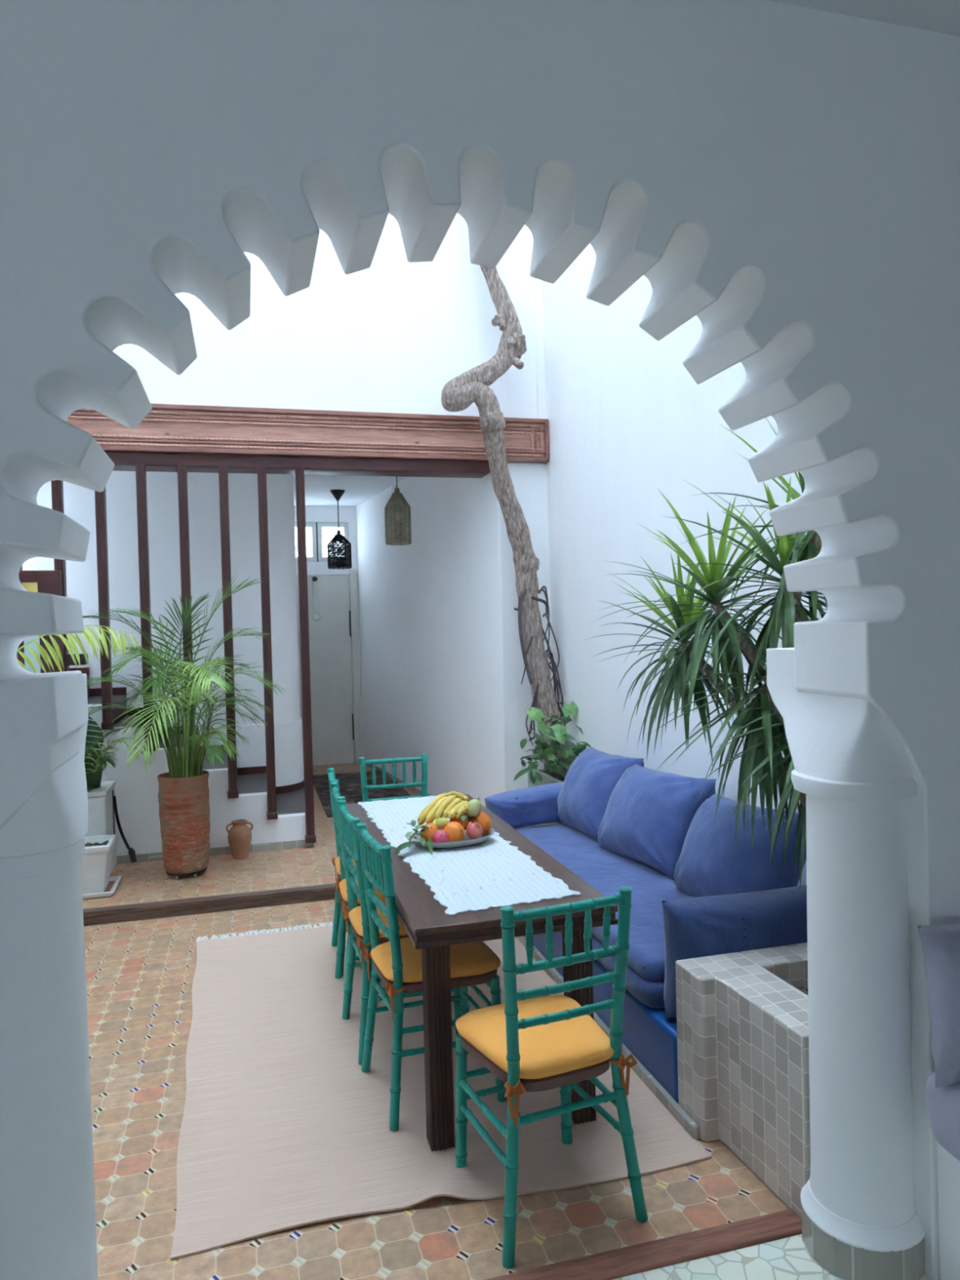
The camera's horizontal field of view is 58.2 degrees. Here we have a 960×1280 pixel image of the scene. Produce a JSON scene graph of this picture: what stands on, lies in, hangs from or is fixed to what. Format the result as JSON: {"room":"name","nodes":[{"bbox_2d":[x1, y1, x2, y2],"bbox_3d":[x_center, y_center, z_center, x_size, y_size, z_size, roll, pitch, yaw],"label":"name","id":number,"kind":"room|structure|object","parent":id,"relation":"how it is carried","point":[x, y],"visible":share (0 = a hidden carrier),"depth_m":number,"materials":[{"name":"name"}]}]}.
{"room":"traditional dwelling","nodes":[
{"label":"traditional dwelling","id":0,"kind":"room"},
{"bbox_2d":[22,471,300,767],"bbox_3d":[-3.219,0.038,8.133,2.820,3.100,2.820,-2,1,-15],"label":"wall","id":1,"kind":"structure","parent":0,"point":[203,490],"depth_m":6.93,"materials":[{"name":"white paint"}]},
{"bbox_2d":[237,716,303,786],"bbox_3d":[-1.854,0.972,7.624,0.535,0.580,1.135,-2,1,-15],"label":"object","id":2,"kind":"structure","parent":1,"relation":"attached to","point":[288,736],"depth_m":7.10,"materials":[{"name":"white paint"}]},
{"bbox_2d":[82,763,418,909],"bbox_3d":[-1.995,1.629,7.577,4.800,0.275,4.965,-2,1,-15],"label":"floor","id":3,"kind":"structure","parent":0,"point":[148,882],"depth_m":5.59,"materials":[{"name":"tile"}]},
{"bbox_2d":[84,780,116,875],"bbox_3d":[-2.666,1.255,5.634,0.495,0.577,0.402,-2,1,-15],"label":"planter","id":4,"kind":"object","parent":3,"relation":"on","point":[101,815],"visible":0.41,"depth_m":5.51,"materials":[{"name":"plastic"}]},
{"bbox_2d":[87,766,103,789],"bbox_3d":[-2.546,0.901,5.620,0.176,0.125,0.176,-2,1,-15],"label":"pot","id":5,"kind":"object","parent":4,"relation":"on","point":[98,784],"visible":0.2,"depth_m":5.60,"materials":[{"name":"plastic"}]},
{"bbox_2d":[84,715,103,791],"bbox_3d":[-2.659,0.694,5.488,0.479,0.595,0.202,-2,1,-15],"label":"monstera","id":6,"kind":"object","parent":5,"relation":"in","point":[92,733],"visible":0.16,"depth_m":5.53,"materials":[{"name":"green plant"}]},
{"bbox_2d":[84,735,144,775],"bbox_3d":[-2.308,0.734,5.393,0.468,0.256,0.303,-1,1,8],"label":"palm","id":7,"kind":"object","parent":5,"relation":"in","point":[101,762],"visible":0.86,"depth_m":5.39,"materials":[{"name":"green plant"}]},
{"bbox_2d":[113,795,137,862],"bbox_3d":[-2.400,1.280,5.830,0.138,0.464,0.043,-2,1,-31],"label":"power cable","id":8,"kind":"object","parent":4,"relation":"hanging from","point":[131,852],"visible":1,"depth_m":5.82,"materials":[{"name":"black rubber"}]},
{"bbox_2d":[82,875,121,899],"bbox_3d":[-2.455,1.527,5.266,0.455,0.035,0.345,-2,1,-15],"label":"tray","id":9,"kind":"object","parent":3,"relation":"on","point":[113,882],"visible":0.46,"depth_m":5.20,"materials":[{"name":"white plastic"}]},
{"bbox_2d":[80,834,117,893],"bbox_3d":[-2.454,1.380,5.249,0.427,0.295,0.307,-2,1,-15],"label":"trough","id":10,"kind":"object","parent":9,"relation":"on","point":[95,864],"visible":0.43,"depth_m":5.17,"materials":[{"name":"white plastic"}]},
{"bbox_2d":[166,867,206,879],"bbox_3d":[-1.909,1.507,5.613,0.250,0.034,0.250,-2,1,-15],"label":"trolley","id":11,"kind":"object","parent":3,"relation":"on","point":[205,868],"visible":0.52,"depth_m":5.51,"materials":[{"name":"black metal"}]},
{"bbox_2d":[157,769,209,874],"bbox_3d":[-1.916,1.179,5.605,0.317,0.622,0.318,-2,1,-36],"label":"terracotta pot","id":12,"kind":"object","parent":11,"relation":"on","point":[184,802],"visible":0.98,"depth_m":5.48,"materials":[{"name":"ceramic"}]},
{"bbox_2d":[82,574,285,777],"bbox_3d":[-1.952,0.257,5.473,1.411,1.344,1.079,-2,1,-15],"label":"areca palm","id":13,"kind":"object","parent":12,"relation":"in","point":[187,764],"visible":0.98,"depth_m":5.50,"materials":[{"name":"green plant"}]},
{"bbox_2d":[69,667,306,856],"bbox_3d":[-2.567,0.813,6.897,2.310,1.560,1.963,-2,1,-15],"label":"staircase","id":14,"kind":"structure","parent":3,"relation":"on","point":[135,788],"depth_m":6.08,"materials":[{"name":"white paint"}]},
{"bbox_2d":[51,480,69,671],"bbox_3d":[-2.806,-0.366,5.768,0.074,1.630,0.067,-2,1,-15],"label":"post","id":15,"kind":"object","parent":14,"relation":"attached to","point":[57,493],"visible":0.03,"depth_m":5.74,"materials":[{"name":"brown wood"}]},
{"bbox_2d":[66,653,88,665],"bbox_3d":[-2.597,0.122,5.624,0.110,0.070,0.410,-2,1,-15],"label":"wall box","id":16,"kind":"object","parent":14,"relation":"attached to","point":[69,661],"visible":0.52,"depth_m":5.43,"materials":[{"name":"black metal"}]},
{"bbox_2d":[94,487,114,729],"bbox_3d":[-2.548,-0.291,5.838,0.074,1.795,0.067,-2,1,-15],"label":"post","id":17,"kind":"object","parent":14,"relation":"attached to","point":[100,497],"visible":0.76,"depth_m":5.82,"materials":[{"name":"brown wood"}]},
{"bbox_2d":[135,463,155,751],"bbox_3d":[-2.293,-0.216,5.908,0.074,1.960,0.067,-2,1,-15],"label":"post","id":18,"kind":"object","parent":14,"relation":"attached to","point":[140,469],"visible":0.7,"depth_m":5.88,"materials":[{"name":"brown wood"}]},
{"bbox_2d":[177,465,195,742],"bbox_3d":[-2.032,-0.139,5.979,0.074,2.130,0.067,-2,1,-15],"label":"post","id":19,"kind":"object","parent":14,"relation":"attached to","point":[181,469],"visible":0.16,"depth_m":5.95,"materials":[{"name":"brown wood"}]},
{"bbox_2d":[218,466,238,798],"bbox_3d":[-1.767,-0.051,6.052,0.074,2.322,0.067,-2,1,-15],"label":"post","id":20,"kind":"object","parent":14,"relation":"attached to","point":[233,792],"visible":0.97,"depth_m":6.03,"materials":[{"name":"brown wood"}]},
{"bbox_2d":[257,466,277,819],"bbox_3d":[-1.511,0.027,6.122,0.074,2.494,0.067,-2,1,-15],"label":"post","id":21,"kind":"object","parent":14,"relation":"attached to","point":[272,813],"visible":1,"depth_m":6.10,"materials":[{"name":"brown wood"}]},
{"bbox_2d":[294,467,315,843],"bbox_3d":[-1.255,0.115,6.192,0.074,2.685,0.067,-2,1,-15],"label":"post","id":22,"kind":"object","parent":14,"relation":"on","point":[310,837],"visible":1,"depth_m":6.17,"materials":[{"name":"brown wood"}]},
{"bbox_2d":[83,883,336,926],"bbox_3d":[-1.126,1.571,5.216,4.250,0.131,0.066,-2,1,-15],"label":"trim","id":23,"kind":"structure","parent":3,"relation":"attached to","point":[182,907],"depth_m":5.06,"materials":[{"name":"brown wood"}]},
{"bbox_2d":[115,839,313,864],"bbox_3d":[-2.309,1.502,5.962,2.280,0.055,0.032,-2,1,-15],"label":"baseboard","id":24,"kind":"structure","parent":3,"relation":"on","point":[155,856],"depth_m":6.09,"materials":[{"name":"grey tile"}]},
{"bbox_2d":[225,819,253,859],"bbox_3d":[-1.664,1.383,5.978,0.160,0.259,0.160,-1,1,42],"label":"amphora","id":25,"kind":"object","parent":3,"relation":"on","point":[239,836],"visible":1,"depth_m":5.93,"materials":[{"name":"ceramic"}]},
{"bbox_2d":[313,770,410,817],"bbox_3d":[-1.150,1.451,8.303,0.820,0.012,2.100,-2,1,-15],"label":"rug","id":26,"kind":"object","parent":3,"relation":"on","point":[349,784],"visible":0.33,"depth_m":8.34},
{"bbox_2d":[527,736,588,826],"bbox_3d":[0.601,1.057,6.232,0.224,0.784,0.975,-2,1,-15],"label":"planter","id":27,"kind":"object","parent":3,"relation":"on","point":[548,776],"visible":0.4,"depth_m":6.31,"materials":[{"name":"grey paint"}]},
{"bbox_2d":[440,265,565,763],"bbox_3d":[0.165,-1.218,6.304,0.923,4.309,0.391,-2,1,-15],"label":"vine trunk","id":28,"kind":"object","parent":27,"relation":"in","point":[460,392],"visible":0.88,"depth_m":6.33,"materials":[{"name":"brown plant"}]},
{"bbox_2d":[513,701,591,784],"bbox_3d":[0.476,0.718,6.089,0.566,0.536,0.445,-2,1,-8],"label":"ivy","id":29,"kind":"object","parent":27,"relation":"in","point":[557,731],"visible":0.99,"depth_m":6.11,"materials":[{"name":"green plant"}]},
{"bbox_2d":[293,506,363,763],"bbox_3d":[-1.913,-0.009,9.967,1.100,3.060,0.160,-2,1,-15],"label":"wall","id":30,"kind":"structure","parent":0,"point":[313,513],"depth_m":9.95,"materials":[{"name":"white paint"}]},
{"bbox_2d":[294,522,348,561],"bbox_3d":[-1.892,-1.123,9.909,0.775,0.472,0.057,-2,1,-15],"label":"window","id":31,"kind":"structure","parent":30,"relation":"in","point":[318,535],"depth_m":9.90,"materials":[{"name":"white glass"}]},
{"bbox_2d":[296,574,354,765],"bbox_3d":[-1.860,0.347,9.942,0.767,2.193,0.062,-2,1,-15],"label":"door","id":32,"kind":"structure","parent":30,"relation":"in","point":[330,637],"depth_m":9.96,"materials":[{"name":"grey paint"}]},
{"bbox_2d":[311,576,320,621],"bbox_3d":[-1.877,-0.474,9.878,0.098,0.510,0.050,-2,1,-15],"label":"ornament","id":33,"kind":"object","parent":32,"relation":"hanging from","point":[316,616],"visible":1,"depth_m":9.88,"materials":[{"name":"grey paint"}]},
{"bbox_2d":[349,568,361,764],"bbox_3d":[-1.442,0.306,10.004,0.080,2.255,0.040,-2,1,-15],"label":"trim","id":34,"kind":"structure","parent":30,"relation":"attached to","point":[353,572],"depth_m":9.98,"materials":[{"name":"grey paint"}]},
{"bbox_2d":[112,213,546,463],"bbox_3d":[-1.893,-7.856,6.096,4.785,13.115,0.250,-2,1,-15],"label":"wall","id":35,"kind":"structure","parent":0,"point":[388,336],"depth_m":6.32,"materials":[{"name":"white paint"}]},
{"bbox_2d":[66,403,549,478],"bbox_3d":[-1.571,-1.427,6.199,4.280,0.412,0.295,-2,1,-15],"label":"beam","id":36,"kind":"structure","parent":35,"relation":"attached to","point":[201,438],"depth_m":6.18,"materials":[{"name":"brown wood"}]},
{"bbox_2d":[533,277,546,418],"bbox_3d":[0.313,-8.086,6.564,0.070,12.786,0.032,-2,1,-15],"label":"trim","id":37,"kind":"structure","parent":35,"relation":"attached to","point":[538,284],"depth_m":6.65,"materials":[{"name":"white paint"}]},
{"bbox_2d":[293,474,407,506],"bbox_3d":[-2.258,-1.539,8.001,4.900,0.094,3.943,-2,1,-15],"label":"ceiling","id":38,"kind":"structure","parent":0,"point":[358,489],"depth_m":8.65,"materials":[{"name":"paint"}]},
{"bbox_2d":[327,489,351,568],"bbox_3d":[-1.445,-1.129,8.817,0.234,0.794,0.235,-2,1,-15],"label":"hanging lantern","id":39,"kind":"object","parent":38,"relation":"hanging from","point":[336,553],"visible":1,"depth_m":8.75,"materials":[{"name":"black metal"}]},
{"bbox_2d":[384,476,411,545],"bbox_3d":[-0.677,-1.149,7.056,0.201,0.729,0.202,-2,1,-15],"label":"hanging lantern","id":40,"kind":"object","parent":38,"relation":"hanging from","point":[397,495],"visible":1,"depth_m":7.00,"materials":[{"name":"gold metal"}]},
{"bbox_2d":[355,462,552,826],"bbox_3d":[-0.385,-0.092,8.512,1.175,3.200,3.963,-2,1,-15],"label":"wall","id":41,"kind":"structure","parent":0,"point":[442,666],"depth_m":7.29,"materials":[{"name":"white paint"}]},
{"bbox_2d":[366,764,432,796],"bbox_3d":[-0.630,1.419,8.314,0.118,0.050,3.747,-2,1,-25],"label":"baseboard","id":42,"kind":"structure","parent":41,"relation":"attached to","point":[415,789],"depth_m":8.63,"materials":[{"name":"grey tile"}]},
{"bbox_2d":[0,0,959,1279],"bbox_3d":[-0.271,-6.353,1.820,6.000,16.050,0.290,-2,1,-15],"label":"wall","id":43,"kind":"structure","parent":0,"point":[784,178],"depth_m":1.89,"materials":[{"name":"white paint"}]},
{"bbox_2d":[84,899,939,1279],"bbox_3d":[0.157,1.727,1.149,6.000,0.200,8.500,-2,1,-15],"label":"floor","id":44,"kind":"structure","parent":0,"point":[140,974],"depth_m":2.45,"materials":[{"name":"tile"}]},
{"bbox_2d":[0,673,97,1279],"bbox_3d":[-0.944,0.864,1.795,0.319,1.560,0.442,-2,1,-15],"label":"column","id":45,"kind":"structure","parent":44,"relation":"on","point":[48,1226],"depth_m":1.64,"materials":[{"name":"white paint"}]},
{"bbox_2d":[17,624,138,673],"bbox_3d":[-2.402,0.782,4.407,1.127,1.701,0.803,-1,1,3],"label":"palm","id":46,"kind":"object","parent":44,"relation":"on","point":[91,639],"visible":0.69,"depth_m":4.57,"materials":[{"name":"plant"}]},
{"bbox_2d":[170,921,711,1260],"bbox_3d":[-0.407,1.578,3.642,1.642,0.034,2.562,-2,1,-15],"label":"rug","id":47,"kind":"object","parent":44,"relation":"on","point":[283,1127],"visible":0.58,"depth_m":2.88,"materials":[{"name":"white fabric"}]},
{"bbox_2d":[327,767,355,976],"bbox_3d":[-0.524,1.115,4.303,0.432,0.927,0.439,-2,1,-13],"label":"dining chair","id":48,"kind":"object","parent":47,"relation":"on","point":[331,778],"visible":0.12,"depth_m":4.41,"materials":[{"name":"teal paint"}]},
{"bbox_2d":[334,856,355,875],"bbox_3d":[-0.514,1.105,4.305,0.410,0.048,0.400,-2,1,-13],"label":"seat cushion","id":49,"kind":"object","parent":48,"relation":"on","point":[337,864],"depth_m":4.22,"materials":[{"name":"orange fabric"}]},
{"bbox_2d":[330,782,385,1002],"bbox_3d":[-0.436,1.120,3.898,0.432,0.927,0.439,-2,1,-14],"label":"dining chair","id":50,"kind":"object","parent":47,"relation":"on","point":[343,885],"visible":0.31,"depth_m":3.94,"materials":[{"name":"teal paint"}]},
{"bbox_2d":[338,877,385,903],"bbox_3d":[-0.425,1.110,3.901,0.410,0.048,0.400,-2,1,-14],"label":"seat cushion","id":51,"kind":"object","parent":50,"relation":"on","point":[342,885],"depth_m":3.77,"materials":[{"name":"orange fabric"}]},
{"bbox_2d":[359,753,427,802],"bbox_3d":[-0.431,1.117,4.704,0.439,0.927,0.432,-2,1,-14],"label":"dining chair","id":52,"kind":"object","parent":47,"relation":"on","point":[362,762],"visible":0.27,"depth_m":4.88,"materials":[{"name":"teal paint"}]},
{"bbox_2d":[337,799,461,1065],"bbox_3d":[-0.325,1.124,3.489,0.432,0.927,0.439,-2,1,-18],"label":"dining chair","id":53,"kind":"object","parent":47,"relation":"on","point":[359,931],"visible":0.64,"depth_m":3.37,"materials":[{"name":"teal paint"}]},
{"bbox_2d":[348,901,408,937],"bbox_3d":[-0.315,1.115,3.492,0.410,0.048,0.400,-2,1,-18],"label":"seat cushion","id":54,"kind":"object","parent":53,"relation":"on","point":[360,930],"depth_m":3.37,"materials":[{"name":"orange fabric"}]},
{"bbox_2d":[356,822,506,1130],"bbox_3d":[-0.177,1.128,3.069,0.432,0.927,0.439,-2,1,-21],"label":"dining chair","id":55,"kind":"object","parent":47,"relation":"on","point":[396,962],"visible":0.89,"depth_m":2.95,"materials":[{"name":"teal paint"}]},
{"bbox_2d":[370,937,500,982],"bbox_3d":[-0.167,1.119,3.073,0.410,0.048,0.400,-2,1,-21],"label":"seat cushion","id":56,"kind":"object","parent":55,"relation":"on","point":[473,962],"depth_m":2.96,"materials":[{"name":"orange fabric"}]},
{"bbox_2d":[346,794,617,1151],"bbox_3d":[-0.118,1.209,3.584,0.655,0.738,1.919,-2,1,-15],"label":"dining table","id":57,"kind":"object","parent":47,"relation":"on","point":[423,917],"visible":0.42,"depth_m":2.70,"materials":[{"name":"brown wood"}]},
{"bbox_2d":[357,795,580,915],"bbox_3d":[-0.142,0.837,3.622,0.481,0.005,1.844,-2,1,-17],"label":"table runner","id":58,"kind":"object","parent":57,"relation":"on","point":[491,873],"visible":0.68,"depth_m":3.17,"materials":[{"name":"white fabric"}]},
{"bbox_2d":[406,828,494,848],"bbox_3d":[-0.118,0.816,3.546,0.368,0.038,0.260,-2,1,-15],"label":"dish","id":59,"kind":"object","parent":58,"relation":"on","point":[466,841],"visible":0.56,"depth_m":3.46,"materials":[{"name":"grey ceramic"}]},
{"bbox_2d":[420,822,439,842],"bbox_3d":[-0.202,0.779,3.473,0.080,0.080,0.080,-2,1,-15],"label":"orange","id":60,"kind":"object","parent":59,"relation":"in","point":[428,833],"visible":0.73,"depth_m":3.44,"materials":[{"name":"orange food"}]},
{"bbox_2d":[394,814,479,855],"bbox_3d":[-0.184,0.779,3.475,0.374,0.120,0.145,-2,1,-43],"label":"leafy sprig","id":61,"kind":"object","parent":59,"relation":"in","point":[402,846],"visible":1,"depth_m":3.42,"materials":[{"name":"green plant"}]},
{"bbox_2d":[432,830,448,842],"bbox_3d":[-0.157,0.791,3.446,0.067,0.062,0.061,-2,1,-15],"label":"fruit","id":62,"kind":"object","parent":59,"relation":"in","point":[440,836],"visible":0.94,"depth_m":3.42,"materials":[{"name":"pink food"}]},
{"bbox_2d":[443,821,464,842],"bbox_3d":[-0.105,0.776,3.474,0.088,0.088,0.088,-2,1,-15],"label":"orange","id":63,"kind":"object","parent":59,"relation":"in","point":[455,831],"visible":0.77,"depth_m":3.44,"materials":[{"name":"orange food"}]},
{"bbox_2d":[435,816,449,829],"bbox_3d":[-0.155,0.743,3.502,0.068,0.052,0.051,-2,1,-15],"label":"guava","id":64,"kind":"object","parent":63,"relation":"on","point":[441,822],"visible":0.87,"depth_m":3.48,"materials":[{"name":"food"}]},
{"bbox_2d":[417,791,468,826],"bbox_3d":[-0.144,0.701,3.564,0.234,0.126,0.149,-2,1,-15],"label":"banana bunch","id":65,"kind":"object","parent":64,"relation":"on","point":[445,805],"visible":0.94,"depth_m":3.53,"materials":[{"name":"yellow food"}]},
{"bbox_2d":[449,813,468,830],"bbox_3d":[-0.086,0.754,3.566,0.080,0.080,0.080,-2,1,-15],"label":"orange","id":66,"kind":"object","parent":59,"relation":"in","point":[464,824],"visible":0.5,"depth_m":3.54,"materials":[{"name":"orange food"}]},
{"bbox_2d":[464,812,471,823],"bbox_3d":[-0.073,0.739,3.622,0.080,0.083,0.080,-2,1,-15],"label":"orange","id":67,"kind":"object","parent":59,"relation":"in","point":[465,814],"visible":0.07,"depth_m":3.59,"materials":[{"name":"orange food"}]},
{"bbox_2d":[466,822,482,839],"bbox_3d":[-0.023,0.778,3.514,0.068,0.068,0.067,-2,1,-15],"label":"apple","id":68,"kind":"object","parent":59,"relation":"in","point":[473,830],"visible":0.98,"depth_m":3.49,"materials":[{"name":"pink food"}]},
{"bbox_2d":[471,811,491,835],"bbox_3d":[0.005,0.762,3.589,0.086,0.099,0.084,-2,1,-15],"label":"orange","id":69,"kind":"object","parent":59,"relation":"in","point":[485,822],"visible":0.79,"depth_m":3.56,"materials":[{"name":"orange food"}]},
{"bbox_2d":[466,797,481,817],"bbox_3d":[-0.028,0.693,3.577,0.068,0.081,0.066,-2,1,-15],"label":"pear","id":70,"kind":"object","parent":69,"relation":"on","point":[474,805],"visible":0.91,"depth_m":3.55,"materials":[{"name":"green food"}]},
{"bbox_2d":[454,885,648,1268],"bbox_3d":[0.171,1.142,2.478,0.439,0.927,0.432,-2,1,-23],"label":"dining chair","id":71,"kind":"object","parent":44,"relation":"on","point":[540,1039],"visible":1,"depth_m":2.35,"materials":[{"name":"teal paint"}]},
{"bbox_2d":[455,994,613,1079],"bbox_3d":[0.167,1.132,2.488,0.400,0.048,0.410,-2,1,-23],"label":"seat cushion","id":72,"kind":"object","parent":71,"relation":"on","point":[577,1046],"depth_m":2.40,"materials":[{"name":"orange fabric"}]},
{"bbox_2d":[524,931,678,1103],"bbox_3d":[0.789,1.424,4.189,0.948,0.264,2.475,-2,1,-15],"label":"sofa base","id":73,"kind":"object","parent":44,"relation":"on","point":[651,1037],"visible":0.09,"depth_m":3.10,"materials":[{"name":"blue paint"}]},
{"bbox_2d":[515,823,692,1008],"bbox_3d":[0.765,1.207,4.214,0.958,0.166,2.193,-2,1,-15],"label":"seat","id":74,"kind":"object","parent":73,"relation":"on","point":[606,871],"visible":0.23,"depth_m":3.88,"materials":[{"name":"blue fabric"}]},
{"bbox_2d":[484,781,564,828],"bbox_3d":[0.447,1.007,5.311,0.871,0.264,0.283,-2,1,-15],"label":"bolster","id":75,"kind":"object","parent":74,"relation":"on","point":[534,805],"visible":0.56,"depth_m":5.15,"materials":[{"name":"blue fabric"}]},
{"bbox_2d":[556,746,644,839],"bbox_3d":[0.696,0.903,5.067,0.418,0.484,0.669,-2,1,-15],"label":"cushion","id":76,"kind":"object","parent":74,"relation":"on","point":[589,782],"visible":0.67,"depth_m":4.88,"materials":[{"name":"blue fabric"}]},
{"bbox_2d":[597,764,716,879],"bbox_3d":[0.889,0.909,4.425,0.413,0.483,0.748,-2,1,-23],"label":"cushion","id":77,"kind":"object","parent":74,"relation":"on","point":[649,814],"visible":0.85,"depth_m":4.21,"materials":[{"name":"blue fabric"}]},
{"bbox_2d":[673,793,806,897],"bbox_3d":[1.108,0.926,3.676,0.408,0.475,0.665,-2,1,-24],"label":"cushion","id":78,"kind":"object","parent":74,"relation":"on","point":[708,864],"visible":0.68,"depth_m":3.50,"materials":[{"name":"blue fabric"}]},
{"bbox_2d":[662,884,807,1017],"bbox_3d":[1.072,1.088,3.087,0.910,0.406,0.245,-2,1,-15],"label":"sofa armrest","id":79,"kind":"object","parent":73,"relation":"on","point":[700,926],"visible":0.37,"depth_m":2.96,"materials":[{"name":"blue fabric"}]},
{"bbox_2d":[515,936,698,1140],"bbox_3d":[0.344,1.549,3.990,0.022,0.045,2.610,-2,1,-15],"label":"baseboard","id":80,"kind":"structure","parent":44,"relation":"on","point":[668,1102],"depth_m":3.02,"materials":[{"name":"grey tile"}]},
{"bbox_2d":[484,1208,801,1279],"bbox_3d":[-0.075,1.620,2.097,1.971,0.032,0.083,-2,1,-15],"label":"trim","id":81,"kind":"structure","parent":44,"relation":"on","point":[615,1264],"depth_m":2.24,"materials":[{"name":"brown wood"}]},
{"bbox_2d":[675,942,810,1218],"bbox_3d":[1.185,1.312,2.711,0.947,0.522,0.579,-2,1,-15],"label":"planter","id":82,"kind":"object","parent":44,"relation":"on","point":[743,1033],"visible":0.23,"depth_m":2.62,"materials":[{"name":"tile"}]},
{"bbox_2d":[587,417,827,888],"bbox_3d":[1.008,0.164,3.217,1.026,1.972,1.481,-2,1,-38],"label":"dracaena","id":83,"kind":"object","parent":82,"relation":"on","point":[762,758],"visible":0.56,"depth_m":3.09,"materials":[{"name":"green plant"}]},
{"bbox_2d":[766,647,924,1279],"bbox_3d":[0.987,0.805,2.316,0.351,1.560,0.442,-2,1,-15],"label":"column","id":84,"kind":"structure","parent":44,"relation":"on","point":[860,1220],"depth_m":2.14,"materials":[{"name":"white paint"}]},
{"bbox_2d":[936,1140,959,1279],"bbox_3d":[1.979,1.364,2.035,1.600,0.400,0.628,-2,1,-15],"label":"bench base","id":85,"kind":"object","parent":44,"relation":"on","point":[948,1166],"visible":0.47,"depth_m":2.09,"materials":[{"name":"white paint"}]},
{"bbox_2d":[924,1071,959,1160],"bbox_3d":[1.831,1.081,1.979,1.496,0.173,0.592,-2,1,-15],"label":"seat pad","id":86,"kind":"object","parent":85,"relation":"on","point":[943,1103],"visible":0.78,"depth_m":1.97,"materials":[{"name":"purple fabric"}]},
{"bbox_2d":[917,924,959,1088],"bbox_3d":[1.274,0.837,2.036,0.501,0.356,0.151,-2,1,-9],"label":"cushion","id":87,"kind":"object","parent":86,"relation":"on","point":[940,944],"visible":1,"depth_m":1.98,"materials":[{"name":"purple fabric"}]},
{"bbox_2d":[542,243,826,885],"bbox_3d":[1.026,-6.437,4.628,0.200,16.050,4.737,-2,1,-15],"label":"wall","id":88,"kind":"structure","parent":0,"point":[628,420],"depth_m":5.29,"materials":[{"name":"white paint"}]},
{"bbox_2d":[766,0,959,36],"bbox_3d":[0.536,-1.483,-0.618,6.000,0.138,4.960,-2,1,-15],"label":"ceiling","id":89,"kind":"structure","parent":0,"point":[943,16],"depth_m":2.02,"materials":[{"name":"paint"}]},
{"bbox_3d":[-3.127,-6.307,3.384,0.200,16.050,4.500,-2,1,-15],"label":"wall","id":90,"kind":"structure","parent":0,"visible":0},
{"bbox_2d":[16,570,64,673],"bbox_3d":[-3.042,0.527,5.565,0.675,2.055,0.040,-2,1,-15],"label":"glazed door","id":91,"kind":"structure","parent":90,"relation":"in","point":[37,581],"depth_m":5.59,"materials":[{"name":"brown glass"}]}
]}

